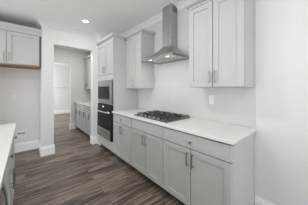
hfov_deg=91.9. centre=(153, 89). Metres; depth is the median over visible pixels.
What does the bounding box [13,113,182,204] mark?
floor
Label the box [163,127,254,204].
base cabinet
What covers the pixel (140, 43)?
upper cabinet
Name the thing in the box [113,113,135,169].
base cabinet
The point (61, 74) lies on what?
window
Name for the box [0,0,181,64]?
ceiling
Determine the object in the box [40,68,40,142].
wall
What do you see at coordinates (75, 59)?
wall
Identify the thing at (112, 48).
tall cabinet
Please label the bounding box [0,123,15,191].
countertop
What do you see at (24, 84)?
wall
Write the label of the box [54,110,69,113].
baseboard
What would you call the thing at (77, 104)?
base cabinet
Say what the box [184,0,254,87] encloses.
upper cabinet
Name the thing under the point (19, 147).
baseboard
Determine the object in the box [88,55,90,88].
upper cabinet
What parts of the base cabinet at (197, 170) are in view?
door, drawer, door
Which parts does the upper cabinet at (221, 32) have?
crown, door, door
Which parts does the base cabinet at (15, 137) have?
door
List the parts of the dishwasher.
door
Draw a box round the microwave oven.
[98,80,112,103]
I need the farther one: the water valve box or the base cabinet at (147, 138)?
the water valve box
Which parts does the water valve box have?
plate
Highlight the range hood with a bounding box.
[141,3,188,63]
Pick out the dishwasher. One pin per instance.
(5, 191)
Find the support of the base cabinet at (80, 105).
on the floor
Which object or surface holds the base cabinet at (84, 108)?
on the floor
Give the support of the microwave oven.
in the tall cabinet at (112, 48)
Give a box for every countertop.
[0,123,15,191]
[75,101,90,106]
[112,108,255,144]
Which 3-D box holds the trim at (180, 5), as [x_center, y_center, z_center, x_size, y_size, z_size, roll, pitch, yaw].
[1.880,-1.300,0.636,0.075,0.085,8.500,0,0,-41]
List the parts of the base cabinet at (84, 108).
door, door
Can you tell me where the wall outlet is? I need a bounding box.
[209,95,213,103]
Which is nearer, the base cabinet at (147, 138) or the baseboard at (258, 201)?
the baseboard at (258, 201)
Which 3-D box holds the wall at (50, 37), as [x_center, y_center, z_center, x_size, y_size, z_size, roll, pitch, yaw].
[-3.394,-0.007,1.915,6.375,2.670,0.338,0,0,-41]
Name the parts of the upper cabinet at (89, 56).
door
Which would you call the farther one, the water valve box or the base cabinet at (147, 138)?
the water valve box
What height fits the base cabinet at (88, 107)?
0.878 m
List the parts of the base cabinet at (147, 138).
door, drawer, door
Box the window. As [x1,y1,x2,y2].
[54,67,69,87]
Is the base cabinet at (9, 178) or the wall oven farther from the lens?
the wall oven
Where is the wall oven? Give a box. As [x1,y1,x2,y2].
[97,103,112,141]
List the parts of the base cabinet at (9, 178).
door, drawer, door, handle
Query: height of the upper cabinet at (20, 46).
0.729 m
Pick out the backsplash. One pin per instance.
(171, 92)
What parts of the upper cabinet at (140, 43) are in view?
door, door, crown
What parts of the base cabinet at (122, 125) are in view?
door, drawer, door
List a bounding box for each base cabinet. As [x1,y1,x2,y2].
[4,142,14,204]
[12,136,16,198]
[76,103,81,130]
[79,104,84,132]
[82,105,88,135]
[87,106,90,135]
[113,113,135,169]
[132,118,167,192]
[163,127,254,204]
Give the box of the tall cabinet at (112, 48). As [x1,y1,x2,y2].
[96,32,137,156]
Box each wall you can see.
[0,67,39,143]
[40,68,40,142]
[41,26,107,146]
[54,49,90,128]
[54,64,69,110]
[177,0,307,204]
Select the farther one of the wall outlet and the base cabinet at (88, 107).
the base cabinet at (88, 107)
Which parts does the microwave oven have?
door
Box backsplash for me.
[138,0,255,127]
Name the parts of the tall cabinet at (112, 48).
door, drawer, filler panel, door, crown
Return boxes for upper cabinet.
[0,21,41,69]
[83,56,89,88]
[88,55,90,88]
[125,28,155,87]
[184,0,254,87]
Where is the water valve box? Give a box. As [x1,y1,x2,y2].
[16,130,26,138]
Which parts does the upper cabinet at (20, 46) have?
door, crown, door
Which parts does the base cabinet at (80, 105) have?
door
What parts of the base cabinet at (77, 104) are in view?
door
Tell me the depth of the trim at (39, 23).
3.18 m
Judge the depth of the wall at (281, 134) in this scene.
1.44 m
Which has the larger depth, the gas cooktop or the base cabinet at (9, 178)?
the gas cooktop
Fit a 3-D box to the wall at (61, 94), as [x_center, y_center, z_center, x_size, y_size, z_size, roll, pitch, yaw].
[-4.986,-0.007,8.281,5.700,2.670,0.150,0,0,-41]
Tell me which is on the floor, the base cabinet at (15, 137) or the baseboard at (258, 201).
the base cabinet at (15, 137)
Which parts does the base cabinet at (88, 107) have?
door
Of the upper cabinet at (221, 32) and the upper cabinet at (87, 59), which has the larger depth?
the upper cabinet at (87, 59)
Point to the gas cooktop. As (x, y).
(162, 116)
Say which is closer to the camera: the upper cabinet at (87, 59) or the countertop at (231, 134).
the countertop at (231, 134)
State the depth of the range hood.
2.35 m
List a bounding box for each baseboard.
[14,135,96,156]
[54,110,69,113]
[255,195,274,204]
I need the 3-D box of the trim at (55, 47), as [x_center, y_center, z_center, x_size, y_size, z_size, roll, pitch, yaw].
[-2.186,-1.300,4.303,1.424,0.085,1.692,0,0,-41]
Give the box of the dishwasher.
[0,180,11,204]
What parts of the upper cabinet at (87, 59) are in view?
door, door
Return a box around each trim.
[2,19,99,37]
[54,46,90,53]
[122,0,192,35]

